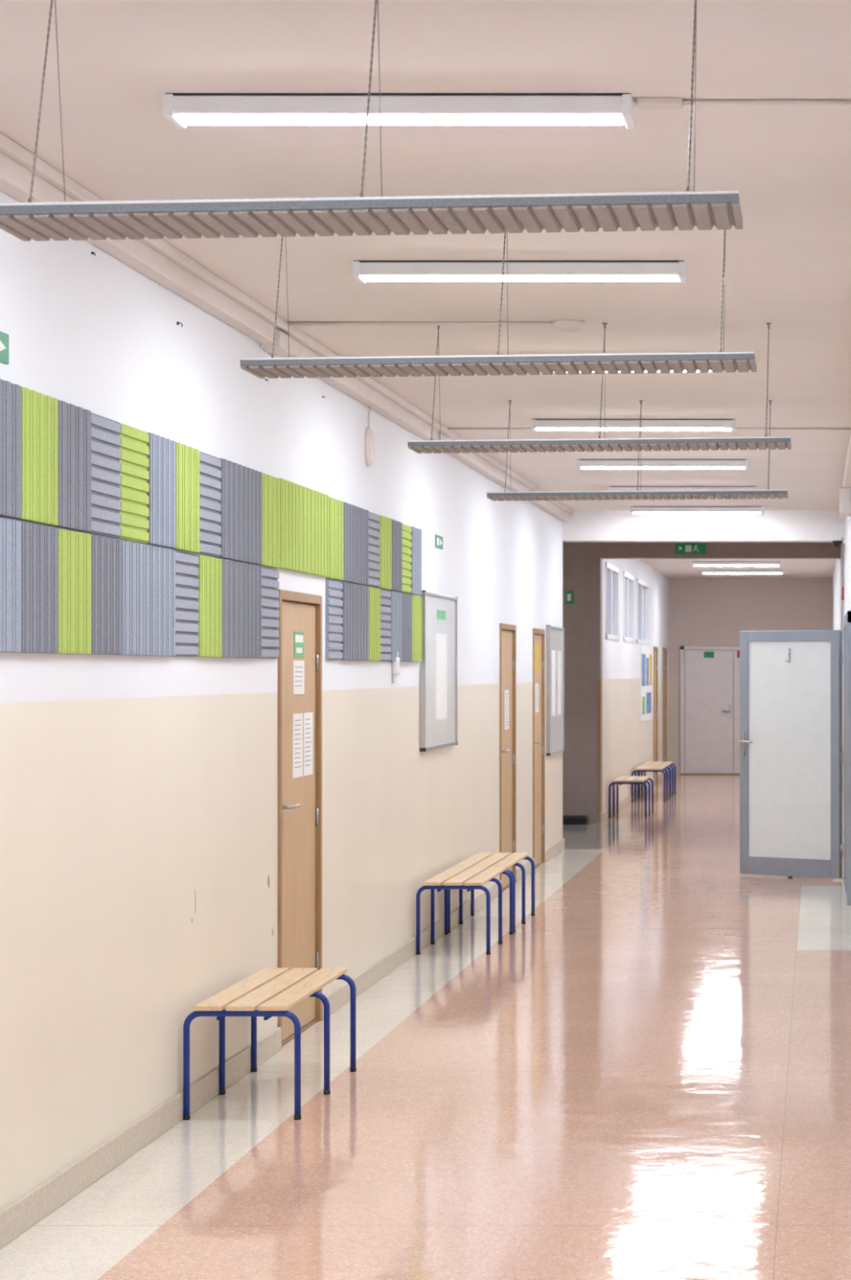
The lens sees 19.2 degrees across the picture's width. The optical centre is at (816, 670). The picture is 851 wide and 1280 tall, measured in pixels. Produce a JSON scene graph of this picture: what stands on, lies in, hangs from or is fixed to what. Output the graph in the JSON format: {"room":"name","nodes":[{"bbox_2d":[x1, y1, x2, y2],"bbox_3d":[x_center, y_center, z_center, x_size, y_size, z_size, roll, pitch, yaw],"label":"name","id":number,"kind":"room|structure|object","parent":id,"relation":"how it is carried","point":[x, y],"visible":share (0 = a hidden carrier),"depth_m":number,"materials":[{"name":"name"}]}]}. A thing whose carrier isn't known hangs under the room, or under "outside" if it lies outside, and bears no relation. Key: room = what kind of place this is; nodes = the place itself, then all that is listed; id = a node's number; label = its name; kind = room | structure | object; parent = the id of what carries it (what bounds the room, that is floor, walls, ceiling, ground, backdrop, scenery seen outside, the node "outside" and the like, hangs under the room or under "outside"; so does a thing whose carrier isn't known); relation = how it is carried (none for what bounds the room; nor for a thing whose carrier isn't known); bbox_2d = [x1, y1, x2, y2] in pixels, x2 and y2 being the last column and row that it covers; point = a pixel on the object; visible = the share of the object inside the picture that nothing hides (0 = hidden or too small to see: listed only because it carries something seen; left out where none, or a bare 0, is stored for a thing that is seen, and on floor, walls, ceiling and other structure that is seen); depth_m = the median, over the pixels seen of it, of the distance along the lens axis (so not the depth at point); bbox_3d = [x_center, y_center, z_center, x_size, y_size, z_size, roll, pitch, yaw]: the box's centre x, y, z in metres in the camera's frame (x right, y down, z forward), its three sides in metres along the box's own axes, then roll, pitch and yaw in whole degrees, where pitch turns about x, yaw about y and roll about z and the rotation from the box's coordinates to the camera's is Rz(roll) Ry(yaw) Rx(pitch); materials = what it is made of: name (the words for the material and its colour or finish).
{"room":"school corridor","nodes":[
{"label":"school corridor","id":0,"kind":"room"},
{"bbox_2d":[0,190,563,1210],"bbox_3d":[-2.530,0.085,9.750,0.200,3.250,27.500,0,0,0],"label":"wall","id":1,"kind":"structure","parent":0,"point":[134,788],"depth_m":9.47,"materials":[{"name":"paint"}]},
{"bbox_2d":[0,331,8,364],"bbox_3d":[-2.425,-0.965,7.215,0.007,0.090,0.270,0,0,0],"label":"exit sign","id":2,"kind":"object","parent":1,"relation":"attached to","point":[4,338],"visible":1,"depth_m":7.31,"materials":[{"name":"plastic"}]},
{"bbox_2d":[0,517,21,652],"bbox_3d":[-2.416,-0.255,7.241,0.026,0.397,0.352,0,0,0],"label":"panel","id":3,"kind":"object","parent":1,"relation":"attached to","point":[10,530],"visible":1,"depth_m":7.30,"materials":[{"name":"grey fabric"}]},
{"bbox_2d":[0,378,21,519],"bbox_3d":[-2.416,-0.661,7.241,0.026,0.401,0.352,0,0,0],"label":"panel","id":4,"kind":"object","parent":1,"relation":"attached to","point":[10,393],"visible":1,"depth_m":7.30,"materials":[{"name":"grey fabric"}]},
{"bbox_2d":[17,386,57,525],"bbox_3d":[-2.416,-0.661,7.599,0.026,0.401,0.352,0,0,0],"label":"panel","id":5,"kind":"object","parent":1,"relation":"attached to","point":[39,411],"visible":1,"depth_m":7.58,"materials":[{"name":"green fabric"}]},
{"bbox_2d":[19,521,57,653],"bbox_3d":[-2.416,-0.255,7.599,0.026,0.397,0.352,0,0,0],"label":"panel","id":6,"kind":"object","parent":1,"relation":"attached to","point":[39,543],"visible":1,"depth_m":7.58,"materials":[{"name":"grey fabric"}]},
{"bbox_2d":[53,400,91,532],"bbox_3d":[-2.416,-0.661,7.956,0.026,0.401,0.352,0,0,0],"label":"panel","id":7,"kind":"object","parent":1,"relation":"attached to","point":[74,423],"visible":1,"depth_m":7.94,"materials":[{"name":"grey fabric"}]},
{"bbox_2d":[54,528,91,653],"bbox_3d":[-2.416,-0.255,7.956,0.026,0.397,0.352,0,0,0],"label":"panel","id":8,"kind":"object","parent":1,"relation":"attached to","point":[74,548],"visible":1,"depth_m":7.94,"materials":[{"name":"green fabric"}]},
{"bbox_2d":[87,413,120,537],"bbox_3d":[-2.420,-0.661,8.314,0.019,0.401,0.352,0,0,0],"label":"panel","id":9,"kind":"object","parent":1,"relation":"attached to","point":[105,438],"visible":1,"depth_m":8.32,"materials":[{"name":"grey fabric"}]},
{"bbox_2d":[90,534,121,654],"bbox_3d":[-2.416,-0.255,8.314,0.026,0.397,0.352,0,0,0],"label":"panel","id":10,"kind":"object","parent":1,"relation":"attached to","point":[106,553],"visible":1,"depth_m":8.29,"materials":[{"name":"grey fabric"}]},
{"bbox_2d":[117,422,148,543],"bbox_3d":[-2.420,-0.661,8.671,0.019,0.401,0.352,0,0,0],"label":"panel","id":11,"kind":"object","parent":1,"relation":"attached to","point":[134,499],"visible":1,"depth_m":8.65,"materials":[{"name":"green fabric"}]},
{"bbox_2d":[121,540,150,655],"bbox_3d":[-2.416,-0.255,8.671,0.026,0.397,0.352,0,0,0],"label":"panel","id":12,"kind":"object","parent":1,"relation":"attached to","point":[135,557],"visible":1,"depth_m":8.64,"materials":[{"name":"grey fabric"}]},
{"bbox_2d":[146,432,175,548],"bbox_3d":[-2.416,-0.661,9.029,0.026,0.401,0.352,0,0,0],"label":"panel","id":13,"kind":"object","parent":1,"relation":"attached to","point":[161,531],"visible":1,"depth_m":9.01,"materials":[{"name":"grey fabric"}]},
{"bbox_2d":[149,546,175,656],"bbox_3d":[-2.416,-0.255,9.029,0.026,0.397,0.352,0,0,0],"label":"panel","id":14,"kind":"object","parent":1,"relation":"attached to","point":[162,561],"visible":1,"depth_m":9.01,"materials":[{"name":"grey fabric"}]},
{"bbox_2d":[173,441,199,552],"bbox_3d":[-2.416,-0.661,9.386,0.026,0.401,0.352,0,0,0],"label":"panel","id":15,"kind":"object","parent":1,"relation":"attached to","point":[187,458],"visible":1,"depth_m":9.36,"materials":[{"name":"green fabric"}]},
{"bbox_2d":[175,551,199,656],"bbox_3d":[-2.420,-0.255,9.386,0.019,0.397,0.352,0,0,0],"label":"panel","id":16,"kind":"object","parent":1,"relation":"attached to","point":[187,571],"visible":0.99,"depth_m":9.38,"materials":[{"name":"grey fabric"}]},
{"bbox_2d":[195,451,221,557],"bbox_3d":[-2.420,-0.661,9.744,0.019,0.401,0.352,0,0,0],"label":"panel","id":17,"kind":"object","parent":1,"relation":"attached to","point":[210,465],"visible":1,"depth_m":9.75,"materials":[{"name":"grey fabric"}]},
{"bbox_2d":[196,555,222,657],"bbox_3d":[-2.416,-0.255,9.744,0.026,0.397,0.352,0,0,0],"label":"panel","id":18,"kind":"object","parent":1,"relation":"attached to","point":[210,577],"visible":1,"depth_m":9.72,"materials":[{"name":"green fabric"}]},
{"bbox_2d":[219,458,242,560],"bbox_3d":[-2.416,-0.661,10.101,0.026,0.401,0.352,0,0,0],"label":"panel","id":19,"kind":"object","parent":1,"relation":"attached to","point":[231,479],"visible":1,"depth_m":10.06,"materials":[{"name":"grey fabric"}]},
{"bbox_2d":[222,559,242,657],"bbox_3d":[-2.416,-0.255,10.101,0.026,0.397,0.352,0,0,0],"label":"panel","id":20,"kind":"object","parent":1,"relation":"attached to","point":[232,571],"visible":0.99,"depth_m":10.09,"materials":[{"name":"grey fabric"}]},
{"bbox_2d":[237,466,262,564],"bbox_3d":[-2.416,-0.661,10.459,0.026,0.401,0.352,0,0,0],"label":"panel","id":21,"kind":"object","parent":1,"relation":"attached to","point":[251,478],"visible":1,"depth_m":10.44,"materials":[{"name":"grey fabric"}]},
{"bbox_2d":[242,563,262,657],"bbox_3d":[-2.416,-0.255,10.459,0.026,0.397,0.352,0,0,0],"label":"panel","id":22,"kind":"object","parent":1,"relation":"attached to","point":[251,574],"visible":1,"depth_m":10.44,"materials":[{"name":"grey fabric"}]},
{"bbox_2d":[259,472,279,568],"bbox_3d":[-2.416,-0.661,10.816,0.026,0.401,0.352,0,0,0],"label":"panel","id":23,"kind":"object","parent":1,"relation":"attached to","point":[270,485],"visible":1,"depth_m":10.79,"materials":[{"name":"green fabric"}]},
{"bbox_2d":[262,567,279,658],"bbox_3d":[-2.420,-0.255,10.816,0.019,0.397,0.352,0,0,0],"label":"panel","id":24,"kind":"object","parent":1,"relation":"attached to","point":[270,584],"visible":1,"depth_m":10.82,"materials":[{"name":"grey fabric"}]},
{"bbox_2d":[0,838,564,1248],"bbox_3d":[-2.421,1.657,9.750,0.018,0.105,27.500,0,0,0],"label":"baseboard","id":25,"kind":"structure","parent":1,"relation":"attached to","point":[40,1202],"depth_m":9.10,"materials":[{"name":"tile"}]},
{"bbox_2d":[0,132,573,521],"bbox_3d":[-2.380,-1.475,9.750,0.100,0.130,27.500,0,0,0],"label":"ceiling cornice","id":26,"kind":"object","parent":1,"relation":"attached to","point":[157,260],"depth_m":9.81,"materials":[{"name":"paint"}]},
{"bbox_2d":[280,478,297,570],"bbox_3d":[-2.416,-0.666,11.188,0.026,0.402,0.360,0,0,0],"label":"panel","id":27,"kind":"object","parent":1,"relation":"attached to","point":[288,490],"visible":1,"depth_m":11.16,"materials":[{"name":"green fabric"}]},
{"bbox_2d":[282,600,315,1040],"bbox_3d":[-2.431,0.688,11.520,0.109,2.017,0.852,0,0,0],"label":"leaf","id":28,"kind":"object","parent":1,"relation":"attached to","point":[299,843],"depth_m":11.54,"materials":[{"name":"brown wood"}]},
{"bbox_2d":[292,713,302,777],"bbox_3d":[-2.440,0.350,11.525,0.004,0.300,0.210,0,0,0],"label":"notice","id":29,"kind":"object","parent":28,"relation":"attached to","point":[297,718],"visible":1,"depth_m":11.51,"materials":[{"name":"paper"}]},
{"bbox_2d":[293,660,304,694],"bbox_3d":[-2.440,0.030,11.550,0.004,0.160,0.240,0,0,0],"label":"notice","id":30,"kind":"object","parent":28,"relation":"attached to","point":[298,665],"visible":1,"depth_m":11.53,"materials":[{"name":"paper"}]},
{"bbox_2d":[293,631,303,657],"bbox_3d":[-2.440,-0.125,11.555,0.004,0.120,0.210,0,0,0],"label":"notice","id":31,"kind":"object","parent":28,"relation":"attached to","point":[298,636],"visible":1,"depth_m":11.54,"materials":[{"name":"paper"}]},
{"bbox_2d":[303,712,313,776],"bbox_3d":[-2.440,0.350,11.765,0.004,0.300,0.210,0,0,0],"label":"notice","id":32,"kind":"object","parent":28,"relation":"attached to","point":[308,717],"visible":1,"depth_m":11.76,"materials":[{"name":"paper"}]},
{"bbox_2d":[277,589,322,1048],"bbox_3d":[-2.484,0.671,11.520,0.132,2.078,0.938,0,0,0],"label":"frame","id":33,"kind":"object","parent":1,"relation":"attached to","point":[284,595],"visible":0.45,"depth_m":11.95,"materials":[{"name":"brown wood"}]},
{"bbox_2d":[293,484,314,573],"bbox_3d":[-2.416,-0.666,11.554,0.026,0.402,0.360,0,0,0],"label":"panel","id":34,"kind":"object","parent":1,"relation":"attached to","point":[305,495],"visible":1,"depth_m":11.53,"materials":[{"name":"green fabric"}]},
{"bbox_2d":[311,490,328,577],"bbox_3d":[-2.416,-0.666,11.920,0.026,0.402,0.360,0,0,0],"label":"panel","id":35,"kind":"object","parent":1,"relation":"attached to","point":[321,500],"visible":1,"depth_m":11.90,"materials":[{"name":"green fabric"}]},
{"bbox_2d":[325,579,342,660],"bbox_3d":[-2.420,-0.255,12.295,0.019,0.397,0.348,0,0,0],"label":"panel","id":36,"kind":"object","parent":1,"relation":"attached to","point":[334,594],"visible":1,"depth_m":12.24,"materials":[{"name":"grey fabric"}]},
{"bbox_2d":[325,497,343,580],"bbox_3d":[-2.416,-0.661,12.295,0.026,0.401,0.348,0,0,0],"label":"panel","id":37,"kind":"object","parent":1,"relation":"attached to","point":[335,506],"visible":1,"depth_m":12.25,"materials":[{"name":"green fabric"}]},
{"bbox_2d":[341,582,356,660],"bbox_3d":[-2.416,-0.255,12.648,0.026,0.397,0.348,0,0,0],"label":"panel","id":38,"kind":"object","parent":1,"relation":"attached to","point":[349,590],"visible":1,"depth_m":12.63,"materials":[{"name":"grey fabric"}]},
{"bbox_2d":[341,502,356,582],"bbox_3d":[-2.416,-0.661,12.648,0.026,0.401,0.348,0,0,0],"label":"panel","id":39,"kind":"object","parent":1,"relation":"attached to","point":[349,510],"visible":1,"depth_m":12.63,"materials":[{"name":"grey fabric"}]},
{"bbox_2d":[354,506,368,585],"bbox_3d":[-2.416,-0.661,13.002,0.026,0.401,0.348,0,0,0],"label":"panel","id":40,"kind":"object","parent":1,"relation":"attached to","point":[362,515],"visible":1,"depth_m":12.99,"materials":[{"name":"grey fabric"}]},
{"bbox_2d":[356,584,368,660],"bbox_3d":[-2.416,-0.255,13.002,0.026,0.397,0.348,0,0,0],"label":"panel","id":41,"kind":"object","parent":1,"relation":"attached to","point":[362,592],"visible":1,"depth_m":12.99,"materials":[{"name":"grey fabric"}]},
{"bbox_2d":[364,406,374,466],"bbox_3d":[-2.413,-1.272,13.250,0.034,0.333,0.140,0,0,0],"label":"wall speaker","id":42,"kind":"object","parent":1,"relation":"attached to","point":[369,437],"visible":1,"depth_m":13.21,"materials":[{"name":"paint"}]},
{"bbox_2d":[366,511,379,587],"bbox_3d":[-2.420,-0.661,13.355,0.019,0.401,0.348,0,0,0],"label":"panel","id":43,"kind":"object","parent":1,"relation":"attached to","point":[374,519],"visible":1,"depth_m":13.35,"materials":[{"name":"grey fabric"}]},
{"bbox_2d":[368,586,380,661],"bbox_3d":[-2.416,-0.255,13.355,0.026,0.397,0.348,0,0,0],"label":"panel","id":44,"kind":"object","parent":1,"relation":"attached to","point":[374,593],"visible":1,"depth_m":13.34,"materials":[{"name":"green fabric"}]},
{"bbox_2d":[378,515,391,589],"bbox_3d":[-2.416,-0.661,13.709,0.026,0.401,0.348,0,0,0],"label":"panel","id":45,"kind":"object","parent":1,"relation":"attached to","point":[385,523],"visible":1,"depth_m":13.67,"materials":[{"name":"green fabric"}]},
{"bbox_2d":[380,589,391,661],"bbox_3d":[-2.420,-0.255,13.709,0.019,0.397,0.348,0,0,0],"label":"panel","id":46,"kind":"object","parent":1,"relation":"attached to","point":[385,602],"visible":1,"depth_m":13.71,"materials":[{"name":"grey fabric"}]},
{"bbox_2d":[388,519,402,591],"bbox_3d":[-2.416,-0.661,14.062,0.026,0.401,0.348,0,0,0],"label":"panel","id":47,"kind":"object","parent":1,"relation":"attached to","point":[397,526],"visible":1,"depth_m":14.04,"materials":[{"name":"grey fabric"}]},
{"bbox_2d":[389,591,402,661],"bbox_3d":[-2.416,-0.255,14.062,0.026,0.397,0.348,0,0,0],"label":"panel","id":48,"kind":"object","parent":1,"relation":"attached to","point":[396,598],"visible":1,"depth_m":14.03,"materials":[{"name":"grey fabric"}]},
{"bbox_2d":[401,523,411,593],"bbox_3d":[-2.420,-0.661,14.416,0.019,0.401,0.348,0,0,0],"label":"panel","id":49,"kind":"object","parent":1,"relation":"attached to","point":[406,530],"visible":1,"depth_m":14.42,"materials":[{"name":"green fabric"}]},
{"bbox_2d":[402,593,412,661],"bbox_3d":[-2.416,-0.255,14.416,0.026,0.397,0.348,0,0,0],"label":"panel","id":50,"kind":"object","parent":1,"relation":"attached to","point":[406,598],"visible":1,"depth_m":14.38,"materials":[{"name":"grey fabric"}]},
{"bbox_2d":[408,595,422,662],"bbox_3d":[-2.416,-0.255,14.769,0.026,0.397,0.348,0,0,0],"label":"panel","id":51,"kind":"object","parent":1,"relation":"attached to","point":[416,600],"visible":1,"depth_m":14.74,"materials":[{"name":"green fabric"}]},
{"bbox_2d":[409,526,422,595],"bbox_3d":[-2.416,-0.661,14.769,0.026,0.401,0.348,0,0,0],"label":"panel","id":52,"kind":"object","parent":1,"relation":"attached to","point":[416,534],"visible":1,"depth_m":14.74,"materials":[{"name":"grey fabric"}]},
{"bbox_2d":[419,590,457,751],"bbox_3d":[-2.410,0.000,15.675,0.037,0.988,1.358,0,0,0],"label":"display board","id":53,"kind":"object","parent":1,"relation":"attached to","point":[438,667],"visible":0.98,"depth_m":15.63,"materials":[{"name":"metal"}]},
{"bbox_2d":[502,630,512,888],"bbox_3d":[-2.431,0.688,19.275,0.109,2.017,0.862,0,0,0],"label":"leaf","id":54,"kind":"object","parent":1,"relation":"attached to","point":[507,636],"depth_m":19.35,"materials":[{"name":"brown wood"}]},
{"bbox_2d":[499,622,516,890],"bbox_3d":[-2.484,0.671,19.275,0.132,2.078,0.948,0,0,0],"label":"frame","id":55,"kind":"object","parent":1,"relation":"attached to","point":[502,626],"visible":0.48,"depth_m":19.71,"materials":[{"name":"brown wood"}]},
{"bbox_2d":[534,634,542,865],"bbox_3d":[-2.463,0.688,21.425,0.043,2.017,0.762,0,0,0],"label":"leaf","id":56,"kind":"object","parent":1,"relation":"attached to","point":[538,638],"visible":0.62,"depth_m":21.52,"materials":[{"name":"brown wood"}]},
{"bbox_2d":[533,627,545,867],"bbox_3d":[-2.484,0.671,21.425,0.132,2.078,0.848,0,0,0],"label":"frame","id":57,"kind":"object","parent":1,"relation":"attached to","point":[535,631],"visible":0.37,"depth_m":21.81,"materials":[{"name":"brown wood"}]},
{"bbox_2d":[546,625,564,755],"bbox_3d":[-2.410,0.175,22.675,0.037,1.178,1.258,0,0,0],"label":"display board","id":58,"kind":"object","parent":1,"relation":"attached to","point":[555,635],"visible":1,"depth_m":22.59,"materials":[{"name":"metal"}]},
{"bbox_2d":[0,774,850,1279],"bbox_3d":[-2.960,1.810,18.250,6.880,0.200,44.900,0,0,0],"label":"floor","id":59,"kind":"structure","parent":0,"point":[648,1077],"depth_m":9.54,"materials":[{"name":"tile"}]},
{"bbox_2d":[182,968,356,1119],"bbox_3d":[-2.190,1.491,9.902,0.453,0.438,1.195,0,0,0],"label":"bench","id":60,"kind":"object","parent":59,"relation":"on","point":[273,991],"visible":1,"depth_m":9.74,"materials":[{"name":"beige wood"}]},
{"bbox_2d":[416,866,514,954],"bbox_3d":[-2.190,1.491,15.342,0.453,0.438,1.195,0,0,0],"label":"bench","id":61,"kind":"object","parent":59,"relation":"on","point":[473,877],"visible":1,"depth_m":15.24,"materials":[{"name":"beige wood"}]},
{"bbox_2d":[448,853,535,933],"bbox_3d":[-2.190,1.491,16.562,0.453,0.438,1.195,0,0,0],"label":"bench","id":62,"kind":"object","parent":59,"relation":"on","point":[479,860],"visible":0.83,"depth_m":16.55,"materials":[{"name":"beige wood"}]},
{"bbox_2d":[563,815,589,824],"bbox_3d":[-2.730,1.667,27.445,0.340,0.085,0.290,0,0,0],"label":"door mat","id":63,"kind":"object","parent":59,"relation":"on","point":[567,820],"visible":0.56,"depth_m":27.30,"materials":[{"name":"black plastic"}]},
{"bbox_2d":[608,776,653,817],"bbox_3d":[-2.190,1.491,29.082,0.453,0.438,1.195,0,0,0],"label":"bench","id":64,"kind":"object","parent":59,"relation":"on","point":[620,780],"visible":1,"depth_m":28.81,"materials":[{"name":"beige wood"}]},
{"bbox_2d":[631,764,671,801],"bbox_3d":[-2.190,1.491,32.583,0.453,0.438,1.195,0,0,0],"label":"bench","id":65,"kind":"object","parent":59,"relation":"on","point":[642,768],"visible":0.98,"depth_m":32.49,"materials":[{"name":"beige wood"}]},
{"bbox_2d":[640,761,676,796],"bbox_3d":[-2.190,1.491,33.833,0.453,0.438,1.195,0,0,0],"label":"bench","id":66,"kind":"object","parent":59,"relation":"on","point":[673,771],"visible":0.74,"depth_m":33.83,"materials":[{"name":"beige wood"}]},
{"bbox_2d":[0,0,850,577],"bbox_3d":[-2.960,-1.615,18.250,6.880,0.150,44.900,0,0,0],"label":"ceiling","id":67,"kind":"structure","parent":0,"point":[788,267],"depth_m":7.55,"materials":[{"name":"paint"}]},
{"bbox_2d":[0,0,742,240],"bbox_3d":[-0.978,-1.255,5.387,1.625,0.569,0.287,0,0,0],"label":"hanging acoustic baffle","id":68,"kind":"object","parent":67,"relation":"hanging from","point":[362,215],"visible":1,"depth_m":5.31,"materials":[{"name":"metal"}]},
{"bbox_2d":[163,93,635,128],"bbox_3d":[-1.115,-1.508,6.595,1.248,0.064,0.150,0,0,0],"label":"ceiling light fixture","id":69,"kind":"object","parent":67,"relation":"attached to","point":[181,109],"depth_m":6.53,"materials":[{"name":"plastic"}]},
{"bbox_2d":[287,321,552,325],"bbox_3d":[-1.745,-1.532,10.800,1.170,0.016,0.016,0,0,0],"label":"cable","id":70,"kind":"object","parent":67,"relation":"attached to","point":[291,323],"depth_m":10.79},
{"bbox_2d":[240,229,756,378],"bbox_3d":[-1.024,-1.257,8.007,1.653,0.566,0.287,0,0,0],"label":"hanging louver baffle","id":71,"kind":"object","parent":67,"relation":"hanging from","point":[704,362],"visible":0.91,"depth_m":7.90,"materials":[{"name":"metal"}]},
{"bbox_2d":[352,260,687,283],"bbox_3d":[-1.115,-1.508,9.255,1.248,0.064,0.150,0,0,0],"label":"ceiling light fixture","id":72,"kind":"object","parent":67,"relation":"attached to","point":[363,271],"depth_m":9.18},
{"bbox_2d":[552,319,585,332],"bbox_3d":[-1.090,-1.518,10.800,0.144,0.044,0.144,0,0,0],"label":"smoke detector","id":73,"kind":"object","parent":67,"relation":"attached to","point":[564,325],"visible":1,"depth_m":10.75,"materials":[{"name":"paint"}]},
{"bbox_2d":[408,322,791,453],"bbox_3d":[-0.947,-1.258,10.837,1.673,0.565,0.287,0,0,0],"label":"hanging louver baffle","id":74,"kind":"object","parent":67,"relation":"hanging from","point":[494,446],"visible":0.98,"depth_m":10.70,"materials":[{"name":"metal"}]},
{"bbox_2d":[531,418,736,431],"bbox_3d":[-1.115,-1.508,15.025,1.248,0.064,0.150,0,0,0],"label":"ceiling light fixture","id":75,"kind":"object","parent":67,"relation":"attached to","point":[537,424],"depth_m":14.95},
{"bbox_2d":[487,400,788,501],"bbox_3d":[-1.007,-1.259,13.937,1.694,0.563,0.287,0,0,0],"label":"hanging louver baffle","id":76,"kind":"object","parent":67,"relation":"hanging from","point":[706,494],"visible":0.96,"depth_m":13.80,"materials":[{"name":"metal"}]},
{"bbox_2d":[448,427,850,430],"bbox_3d":[-1.055,-1.532,15.500,2.550,0.014,0.014,0,0,0],"label":"cable","id":77,"kind":"object","parent":67,"relation":"attached to","point":[449,428],"depth_m":15.49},
{"bbox_2d":[577,459,749,469],"bbox_3d":[-1.115,-1.508,17.875,1.248,0.064,0.150,0,0,0],"label":"ceiling light fixture","id":78,"kind":"object","parent":67,"relation":"attached to","point":[581,464],"depth_m":17.81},
{"bbox_2d":[607,486,757,490],"bbox_3d":[-1.115,-1.508,20.475,1.248,0.064,0.150,0,0,0],"label":"ceiling light fixture","id":79,"kind":"object","parent":67,"relation":"attached to","point":[609,488],"depth_m":20.41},
{"bbox_2d":[630,506,764,514],"bbox_3d":[-1.115,-1.508,22.975,1.248,0.064,0.150,0,0,0],"label":"ceiling light fixture","id":80,"kind":"object","parent":67,"relation":"attached to","point":[633,509],"depth_m":22.90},
{"bbox_2d":[637,97,850,109],"bbox_3d":[-0.130,-1.530,6.600,0.700,0.020,0.060,0,0,0],"label":"cable","id":81,"kind":"object","parent":67,"relation":"attached to","point":[644,103],"depth_m":6.59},
{"bbox_2d":[602,559,669,812],"bbox_3d":[-2.530,0.085,34.175,0.200,3.250,12.650,0,0,0],"label":"wall","id":82,"kind":"structure","parent":0,"point":[628,743],"depth_m":31.77,"materials":[{"name":"paint"}]},
{"bbox_2d":[605,561,619,640],"bbox_3d":[-2.474,-0.815,29.200,0.112,0.890,1.800,0,0,0],"label":"window","id":83,"kind":"structure","parent":82,"relation":"in","point":[612,572],"depth_m":29.22,"materials":[{"name":"glass"}]},
{"bbox_2d":[623,571,634,643],"bbox_3d":[-2.474,-0.815,31.750,0.112,0.890,1.700,0,0,0],"label":"window","id":84,"kind":"structure","parent":82,"relation":"in","point":[628,580],"depth_m":31.77,"materials":[{"name":"glass"}]},
{"bbox_2d":[600,768,669,822],"bbox_3d":[-2.421,1.657,34.050,0.018,0.105,12.900,0,0,0],"label":"baseboard","id":85,"kind":"structure","parent":82,"relation":"attached to","point":[627,800],"depth_m":30.96,"materials":[{"name":"stone"}]},
{"bbox_2d":[636,577,649,645],"bbox_3d":[-2.474,-0.815,34.400,0.112,0.890,2.400,0,0,0],"label":"window","id":86,"kind":"structure","parent":82,"relation":"in","point":[642,588],"depth_m":34.37,"materials":[{"name":"glass"}]},
{"bbox_2d":[640,646,653,722],"bbox_3d":[-2.421,0.185,35.100,0.015,1.050,2.400,0,0,0],"label":"poster","id":87,"kind":"object","parent":82,"relation":"attached to","point":[646,653],"visible":1,"depth_m":34.90,"materials":[{"name":"paper"}]},
{"bbox_2d":[653,646,658,784],"bbox_3d":[-2.484,0.671,37.050,0.132,2.078,0.898,0,0,0],"label":"frame","id":88,"kind":"object","parent":82,"relation":"attached to","point":[656,648],"visible":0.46,"depth_m":37.46,"materials":[{"name":"brown wood"}]},
{"bbox_2d":[662,648,666,777],"bbox_3d":[-2.484,0.671,39.250,0.132,2.078,0.898,0,0,0],"label":"frame","id":89,"kind":"object","parent":82,"relation":"attached to","point":[664,649],"visible":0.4,"depth_m":39.66,"materials":[{"name":"brown wood"}]},
{"bbox_2d":[563,541,840,822],"bbox_3d":[-2.960,0.085,27.725,6.480,3.250,0.250,0,0,0],"label":"wall","id":90,"kind":"structure","parent":0,"point":[582,561],"depth_m":27.60,"materials":[{"name":"brown paint"}]},
{"bbox_2d":[598,679,600,822],"bbox_3d":[-2.443,0.900,27.594,0.034,1.620,0.012,0,0,0],"label":"trim","id":91,"kind":"structure","parent":90,"relation":"attached to","point":[599,680],"depth_m":27.59,"materials":[{"name":"brown wood"}]},
{"bbox_2d":[675,543,706,554],"bbox_3d":[-1.410,-1.377,27.582,0.340,0.115,0.037,0,0,0],"label":"exit sign","id":92,"kind":"object","parent":90,"relation":"attached to","point":[681,548],"visible":1,"depth_m":27.57,"materials":[{"name":"plastic"}]},
{"bbox_2d":[563,510,845,542],"bbox_3d":[-1.075,-1.395,23.650,2.710,0.290,0.300,0,0,0],"label":"wall","id":93,"kind":"structure","parent":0,"point":[584,526],"depth_m":23.50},
{"bbox_2d":[692,561,781,566],"bbox_3d":[-1.115,-1.508,34.475,1.248,0.064,0.150,0,0,0],"label":"ceiling light fixture","id":94,"kind":"object","parent":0,"point":[694,563],"depth_m":34.41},
{"bbox_2d":[702,569,784,573],"bbox_3d":[-1.115,-1.508,37.275,1.248,0.064,0.150,0,0,0],"label":"ceiling light fixture","id":95,"kind":"object","parent":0,"point":[704,571],"depth_m":37.20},
{"bbox_2d":[669,577,833,774],"bbox_3d":[-2.860,0.085,40.600,6.680,3.250,0.200,0,0,0],"label":"wall","id":96,"kind":"structure","parent":0,"point":[704,611],"depth_m":40.50,"materials":[{"name":"paint"}]},
{"bbox_2d":[680,646,740,774],"bbox_3d":[-1.360,0.650,40.450,1.760,2.120,0.100,0,0,0],"label":"door","id":97,"kind":"structure","parent":96,"relation":"in","point":[707,673],"depth_m":40.45,"materials":[{"name":"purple paint"}]},
{"bbox_2d":[833,515,850,832],"bbox_3d":[0.380,0.085,18.250,0.200,3.250,44.500,0,0,0],"label":"wall","id":98,"kind":"structure","parent":0,"point":[842,571],"depth_m":25.07,"materials":[{"name":"paint"}]},
{"bbox_2d":[740,630,843,878],"bbox_3d":[-0.202,0.687,20.245,0.988,2.044,0.172,0,0,31],"label":"door","id":99,"kind":"structure","parent":98,"relation":"in","point":[791,772],"depth_m":20.23,"materials":[{"name":"glass"}]},
{"bbox_2d":[839,430,850,520],"bbox_3d":[0.235,-1.390,9.750,0.090,0.300,27.500,0,0,0],"label":"trim","id":100,"kind":"structure","parent":98,"relation":"attached to","point":[845,509],"depth_m":19.20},
{"bbox_2d":[844,610,850,905],"bbox_3d":[0.254,0.635,18.910,0.048,2.150,2.080,0,0,0],"label":"door frame","id":101,"kind":"structure","parent":98,"relation":"attached to","point":[848,616],"depth_m":17.87,"materials":[{"name":"metal"}]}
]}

